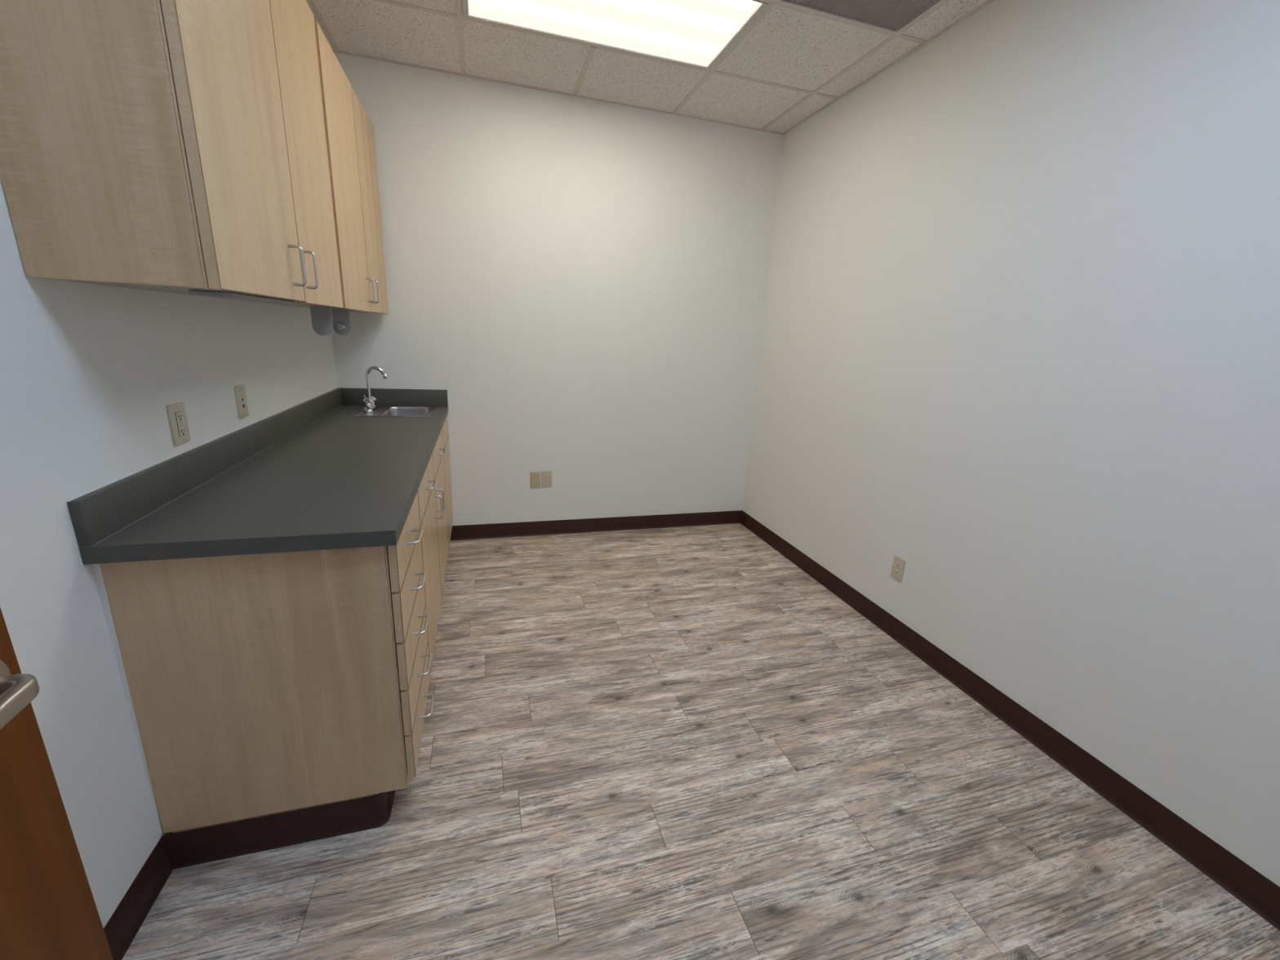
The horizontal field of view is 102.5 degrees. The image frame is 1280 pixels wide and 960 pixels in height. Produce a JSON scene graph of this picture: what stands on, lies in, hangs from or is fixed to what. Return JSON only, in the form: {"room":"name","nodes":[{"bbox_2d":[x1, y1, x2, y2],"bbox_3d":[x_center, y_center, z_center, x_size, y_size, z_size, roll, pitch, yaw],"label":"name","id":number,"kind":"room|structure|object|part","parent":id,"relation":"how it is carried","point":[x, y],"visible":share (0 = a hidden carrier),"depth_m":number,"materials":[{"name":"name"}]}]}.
{"room":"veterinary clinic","nodes":[
{"label":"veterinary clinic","id":0,"kind":"room"},
{"bbox_2d":[0,177,337,928],"bbox_3d":[-1.312,-0.402,1.247,0.120,2.869,3.900,-2,16,-17],"label":"wall","id":1,"kind":"structure","parent":0,"point":[90,373],"depth_m":1.12,"materials":[{"name":"paint"}]},
{"bbox_2d":[0,0,342,307],"bbox_3d":[-1.124,-0.986,1.375,0.347,0.951,1.041,-2,16,-17],"label":"upper cabinet","id":2,"kind":"object","parent":1,"relation":"attached to","point":[174,146],"visible":1,"depth_m":1.00,"materials":[{"name":"brown wood"}]},
{"bbox_3d":[-1.178,-0.541,1.490,0.280,0.017,1.005,-2,16,-17],"label":"panel","id":3,"kind":"part","parent":2,"relation":"part of","materials":[{"name":"plastic"}]},
{"bbox_3d":[-0.932,-0.925,1.187,0.022,0.946,0.553,-2,16,-17],"label":"door","id":4,"kind":"part","parent":2,"relation":"part of","materials":[{"name":"brown wood"}]},
{"bbox_2d":[188,289,295,304],"bbox_3d":[-1.046,-0.487,1.379,0.083,0.011,0.450,-2,16,-17],"label":"light","id":5,"kind":"object","parent":2,"relation":"attached to","point":[231,295],"visible":1,"depth_m":1.25,"materials":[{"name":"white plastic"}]},
{"bbox_3d":[-0.977,-0.612,1.467,0.035,0.110,0.008,-2,16,-17],"label":"handle","id":6,"kind":"part","parent":2,"relation":"part of","materials":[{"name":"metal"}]},
{"bbox_3d":[-1.078,-1.063,1.658,0.022,0.950,0.464,-2,16,-17],"label":"door","id":7,"kind":"part","parent":2,"relation":"part of","materials":[{"name":"brown wood"}]},
{"bbox_3d":[-1.010,-0.644,1.575,0.035,0.110,0.008,-2,16,-17],"label":"handle","id":8,"kind":"part","parent":2,"relation":"part of","materials":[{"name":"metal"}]},
{"bbox_2d":[166,401,190,446],"bbox_3d":[-1.296,-0.158,1.446,0.010,0.113,0.080,-2,16,-17],"label":"outlet","id":9,"kind":"object","parent":1,"relation":"attached to","point":[176,413],"visible":1,"depth_m":1.44,"materials":[{"name":"beige plastic"}]},
{"bbox_2d":[175,411,186,435],"bbox_3d":[-1.293,-0.158,1.447,0.003,0.065,0.032,-2,16,-17],"label":"receptacle","id":10,"kind":"object","parent":9,"relation":"attached to","point":[180,420],"depth_m":1.44,"materials":[{"name":"beige plastic"}]},
{"bbox_2d":[66,387,342,546],"bbox_3d":[-1.476,-0.203,2.065,0.020,0.100,2.168,-2,16,-17],"label":"backsplash","id":11,"kind":"structure","parent":1,"relation":"attached to","point":[100,513],"depth_m":1.40,"materials":[{"name":"grey laminate"}]},
{"bbox_2d":[233,384,248,418],"bbox_3d":[-1.414,-0.278,1.825,0.007,0.114,0.074,-2,16,-17],"label":"plate","id":12,"kind":"object","parent":1,"relation":"attached to","point":[239,390],"visible":1,"depth_m":1.81,"materials":[{"name":"beige plastic"}]},
{"bbox_2d":[103,790,395,959],"bbox_3d":[-1.069,0.869,1.699,0.524,0.104,3.659,-2,16,-17],"label":"baseboard","id":13,"kind":"structure","parent":1,"relation":"attached to","point":[237,838],"depth_m":1.37,"materials":[{"name":"brown plastic"}]},
{"bbox_2d":[258,19,388,314],"bbox_3d":[-1.421,-1.272,2.334,0.347,0.951,1.044,-2,16,-17],"label":"upper cabinet","id":14,"kind":"object","parent":1,"relation":"attached to","point":[348,129],"visible":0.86,"depth_m":2.21,"materials":[{"name":"brown wood"}]},
{"bbox_3d":[-1.475,-0.826,2.450,0.280,0.017,1.008,-2,16,-17],"label":"panel","id":15,"kind":"part","parent":14,"relation":"part of","materials":[{"name":"plastic"}]},
{"bbox_2d":[309,305,351,335],"bbox_3d":[-1.281,-0.659,2.137,0.072,0.113,0.309,-2,16,-17],"label":"paper towel holder","id":16,"kind":"object","parent":14,"relation":"attached to","point":[324,319],"visible":0.97,"depth_m":2.01,"materials":[{"name":"grey plastic"}]},
{"bbox_3d":[-1.237,-0.618,1.997,0.070,0.111,0.004,-2,16,-17],"label":"arm","id":17,"kind":"part","parent":16,"relation":"part of","materials":[{"name":"grey plastic"}]},
{"bbox_3d":[-1.325,-0.701,2.277,0.071,0.113,0.004,-2,16,-17],"label":"arm","id":18,"kind":"part","parent":16,"relation":"part of","materials":[{"name":"grey plastic"}]},
{"bbox_3d":[-1.228,-1.207,2.142,0.022,0.950,0.518,-2,16,-17],"label":"door","id":19,"kind":"part","parent":14,"relation":"part of","materials":[{"name":"brown wood"}]},
{"bbox_3d":[-1.375,-1.348,2.616,0.022,0.949,0.506,-2,16,-17],"label":"door","id":20,"kind":"part","parent":14,"relation":"part of","materials":[{"name":"brown wood"}]},
{"bbox_3d":[-1.274,-0.898,2.430,0.035,0.110,0.008,-2,16,-17],"label":"handle","id":21,"kind":"part","parent":14,"relation":"part of","materials":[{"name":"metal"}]},
{"bbox_3d":[-1.305,-0.927,2.527,0.035,0.110,0.008,-2,16,-17],"label":"handle","id":22,"kind":"part","parent":14,"relation":"part of","materials":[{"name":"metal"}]},
{"bbox_2d":[331,52,783,525],"bbox_3d":[-0.465,-0.963,3.398,2.770,2.869,0.120,-2,16,-17],"label":"wall","id":23,"kind":"structure","parent":0,"point":[584,282],"depth_m":3.29,"materials":[{"name":"paint"}]},
{"bbox_2d":[341,387,448,406],"bbox_3d":[-1.490,-0.506,3.140,0.588,0.100,0.020,-2,16,-17],"label":"backsplash","id":24,"kind":"structure","parent":23,"relation":"attached to","point":[350,396],"depth_m":3.13,"materials":[{"name":"grey laminate"}]},
{"bbox_2d":[529,471,540,488],"bbox_3d":[-0.721,0.001,3.536,0.070,0.116,0.007,-2,16,-17],"label":"blank plate","id":25,"kind":"object","parent":23,"relation":"attached to","point":[535,477],"visible":1,"depth_m":3.53,"materials":[{"name":"beige plastic"}]},
{"bbox_2d":[541,471,551,487],"bbox_3d":[-0.647,-0.006,3.556,0.070,0.117,0.008,-2,16,-17],"label":"wall outlet","id":26,"kind":"object","parent":23,"relation":"attached to","point":[546,476],"visible":1,"depth_m":3.55,"materials":[{"name":"beige plastic"}]},
{"bbox_2d":[449,510,742,541],"bbox_3d":[-0.268,0.328,3.771,2.258,0.104,0.012,-2,16,-17],"label":"baseboard","id":27,"kind":"structure","parent":23,"relation":"attached to","point":[477,531],"depth_m":3.75,"materials":[{"name":"brown plastic"}]},
{"bbox_2d":[306,0,995,134],"bbox_3d":[0.139,-1.738,1.298,2.770,0.020,3.660,-2,16,-17],"label":"ceiling","id":28,"kind":"structure","parent":0,"point":[792,63],"depth_m":2.55,"materials":[{"name":"tile"}]},
{"bbox_2d":[461,0,768,70],"bbox_3d":[-0.129,-2.023,2.166,1.193,0.080,0.584,-2,16,-17],"label":"ceiling light","id":29,"kind":"object","parent":28,"relation":"attached to","point":[696,33],"visible":1,"depth_m":2.26,"materials":[{"name":"glowing translucent plastic diffuser"},{"name":"painted metal frame"}]},
{"bbox_2d":[777,0,943,33],"bbox_3d":[0.919,-1.877,1.870,0.584,0.056,0.584,-2,16,-17],"label":"ceiling vent","id":30,"kind":"object","parent":28,"relation":"in","point":[891,15],"visible":1,"depth_m":2.09,"materials":[{"name":"metal"}]},
{"bbox_2d":[122,523,1279,959],"bbox_3d":[0.070,0.973,1.822,2.850,0.050,4.180,-2,16,-17],"label":"floor","id":31,"kind":"structure","parent":0,"point":[680,743],"depth_m":1.58,"materials":[{"name":"grey laminate"}]},
{"bbox_2d":[91,491,434,833],"bbox_3d":[-0.974,0.518,1.542,0.639,0.872,0.482,-2,16,-17],"label":"base cabinet","id":32,"kind":"object","parent":31,"relation":"on","point":[259,685],"visible":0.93,"depth_m":1.29,"materials":[{"name":"brown wood"}]},
{"bbox_3d":[-0.693,0.160,1.522,0.020,0.132,0.475,-2,16,-17],"label":"drawer","id":33,"kind":"part","parent":32,"relation":"part of","materials":[{"name":"brown wood"}]},
{"bbox_3d":[-0.700,0.298,1.560,0.020,0.142,0.475,-2,16,-17],"label":"drawer","id":34,"kind":"part","parent":32,"relation":"part of","materials":[{"name":"brown wood"}]},
{"bbox_3d":[-0.707,0.440,1.600,0.020,0.142,0.475,-2,16,-17],"label":"drawer","id":35,"kind":"part","parent":32,"relation":"part of","materials":[{"name":"brown wood"}]},
{"bbox_3d":[-0.715,0.583,1.641,0.020,0.143,0.475,-2,16,-17],"label":"drawer","id":36,"kind":"part","parent":32,"relation":"part of","materials":[{"name":"brown wood"}]},
{"bbox_3d":[-0.659,0.165,1.506,0.035,0.008,0.110,-2,16,-17],"label":"handle","id":37,"kind":"part","parent":32,"relation":"part of","materials":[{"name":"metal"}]},
{"bbox_3d":[-0.722,0.727,1.681,0.020,0.143,0.475,-2,16,-17],"label":"drawer","id":38,"kind":"part","parent":32,"relation":"part of","materials":[{"name":"brown wood"}]},
{"bbox_3d":[-0.666,0.304,1.545,0.035,0.008,0.110,-2,16,-17],"label":"handle","id":39,"kind":"part","parent":32,"relation":"part of","materials":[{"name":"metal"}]},
{"bbox_3d":[-0.673,0.445,1.585,0.035,0.008,0.110,-2,16,-17],"label":"handle","id":40,"kind":"part","parent":32,"relation":"part of","materials":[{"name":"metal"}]},
{"bbox_3d":[-0.681,0.584,1.624,0.035,0.008,0.110,-2,16,-17],"label":"handle","id":41,"kind":"part","parent":32,"relation":"part of","materials":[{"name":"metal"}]},
{"bbox_3d":[-0.688,0.731,1.665,0.035,0.008,0.110,-2,16,-17],"label":"handle","id":42,"kind":"part","parent":32,"relation":"part of","materials":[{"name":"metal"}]},
{"bbox_2d":[417,453,443,673],"bbox_3d":[-1.123,0.373,2.031,0.635,0.872,0.580,-2,16,-17],"label":"base cabinet","id":43,"kind":"object","parent":31,"relation":"on","point":[426,491],"visible":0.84,"depth_m":2.04,"materials":[{"name":"brown wood"}]},
{"bbox_3d":[-0.844,0.016,2.011,0.020,0.134,0.571,-2,16,-17],"label":"drawer","id":44,"kind":"part","parent":43,"relation":"part of","materials":[{"name":"brown wood"}]},
{"bbox_3d":[-0.810,0.019,1.995,0.035,0.008,0.110,-2,16,-17],"label":"handle","id":45,"kind":"part","parent":43,"relation":"part of","materials":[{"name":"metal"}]},
{"bbox_3d":[-0.889,0.121,2.271,0.035,0.110,0.008,-2,16,-17],"label":"handle","id":46,"kind":"part","parent":43,"relation":"part of","materials":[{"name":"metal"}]},
{"bbox_2d":[432,430,448,595],"bbox_3d":[-1.288,0.215,2.564,0.635,0.872,0.580,-2,16,-17],"label":"base cabinet","id":47,"kind":"object","parent":31,"relation":"on","point":[437,453],"visible":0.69,"depth_m":2.56,"materials":[{"name":"brown wood"}]},
{"bbox_3d":[-1.009,-0.143,2.544,0.020,0.134,0.571,-2,16,-17],"label":"drawer","id":48,"kind":"part","parent":47,"relation":"part of","materials":[{"name":"brown wood"}]},
{"bbox_3d":[-0.918,0.094,2.362,0.035,0.110,0.008,-2,16,-17],"label":"handle","id":49,"kind":"part","parent":47,"relation":"part of","materials":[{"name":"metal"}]},
{"bbox_3d":[-0.975,-0.139,2.526,0.035,0.008,0.110,-2,16,-17],"label":"handle","id":50,"kind":"part","parent":47,"relation":"part of","materials":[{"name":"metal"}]},
{"bbox_2d":[441,415,453,550],"bbox_3d":[-1.458,0.068,3.056,0.600,0.872,0.503,-2,16,-17],"label":"base cabinet","id":51,"kind":"object","parent":31,"relation":"on","point":[445,428],"visible":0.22,"depth_m":3.10,"materials":[{"name":"brown wood"}]},
{"bbox_2d":[66,387,448,564],"bbox_3d":[-1.194,-0.194,2.155,0.612,0.142,2.169,-2,16,-17],"label":"countertop","id":52,"kind":"structure","parent":51,"relation":"on","point":[310,474],"depth_m":1.45,"materials":[{"name":"grey laminate"}]},
{"bbox_2d":[362,366,388,413],"bbox_3d":[-1.475,-0.511,2.874,0.136,0.246,0.152,-2,16,-17],"label":"faucet","id":53,"kind":"object","parent":52,"relation":"on","point":[370,406],"visible":1,"depth_m":2.84,"materials":[{"name":"silver metal"}]},
{"bbox_3d":[-1.505,-0.439,2.841,0.054,0.027,0.047,-2,16,-17],"label":"knob","id":54,"kind":"part","parent":53,"relation":"part of","materials":[{"name":"silver metal"}]},
{"bbox_3d":[-1.507,-0.410,2.849,0.045,0.036,0.045,-2,16,-17],"label":"handle","id":55,"kind":"part","parent":53,"relation":"part of","materials":[{"name":"silver metal"}]},
{"bbox_3d":[-1.520,-0.399,2.894,0.048,0.017,0.152,-2,16,-17],"label":"plate","id":56,"kind":"part","parent":53,"relation":"part of","materials":[{"name":"silver metal"}]},
{"bbox_3d":[-1.472,-0.535,2.868,0.105,0.197,0.020,-2,16,-17],"label":"spout","id":57,"kind":"part","parent":53,"relation":"part of","materials":[{"name":"silver metal"}]},
{"bbox_2d":[354,405,435,417],"bbox_3d":[-1.391,-0.326,2.961,0.375,0.148,0.388,-2,16,-17],"label":"bar sink","id":58,"kind":"object","parent":52,"relation":"in","point":[382,411],"visible":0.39,"depth_m":3.07,"materials":[{"name":"silver metal"}]},
{"bbox_2d":[742,0,1279,886],"bbox_3d":[1.455,-0.492,2.076,0.121,2.869,3.900,-2,16,-17],"label":"wall","id":59,"kind":"structure","parent":0,"point":[1020,347],"depth_m":1.79,"materials":[{"name":"paint"}]},
{"bbox_2d":[890,555,905,582],"bbox_3d":[1.277,0.440,2.547,0.008,0.115,0.072,-2,16,-17],"label":"wall outlet","id":60,"kind":"object","parent":59,"relation":"attached to","point":[898,566],"visible":1,"depth_m":2.54,"materials":[{"name":"beige plastic"}]},
{"bbox_2d":[893,568,898,575],"bbox_3d":[1.274,0.459,2.551,0.002,0.028,0.034,-2,16,-17],"label":"receptacle","id":61,"kind":"object","parent":60,"relation":"attached to","point":[895,571],"depth_m":2.55,"materials":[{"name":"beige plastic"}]},
{"bbox_2d":[894,561,900,568],"bbox_3d":[1.276,0.421,2.541,0.002,0.028,0.034,-2,16,-17],"label":"receptacle","id":62,"kind":"object","parent":60,"relation":"attached to","point":[897,564],"depth_m":2.54,"materials":[{"name":"beige plastic"}]},
{"bbox_2d":[740,510,1279,930],"bbox_3d":[1.326,0.791,2.417,0.012,0.104,3.660,-2,16,-17],"label":"baseboard","id":63,"kind":"structure","parent":59,"relation":"attached to","point":[1238,878],"depth_m":1.79,"materials":[{"name":"brown plastic"}]},
{"bbox_3d":[0.609,0.069,-0.076,2.770,2.869,0.120,-2,16,-17],"label":"wall","id":64,"kind":"structure","parent":0,"visible":0},
{"bbox_2d":[0,607,113,959],"bbox_3d":[-0.581,0.281,0.173,0.108,2.092,0.894,-2,16,-17],"label":"door","id":65,"kind":"structure","parent":64,"relation":"in","point":[48,909],"depth_m":0.60,"materials":[{"name":"brown wood"}]},
{"bbox_3d":[-0.698,0.222,0.545,0.013,0.067,0.067,-2,16,-17],"label":"lever handle","id":66,"kind":"part","parent":65,"relation":"part of","materials":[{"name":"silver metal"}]},
{"bbox_3d":[-0.642,0.235,0.509,0.044,0.022,0.140,-8,19,-35],"label":"lever","id":67,"kind":"part","parent":65,"relation":"part of","materials":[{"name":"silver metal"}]}
]}

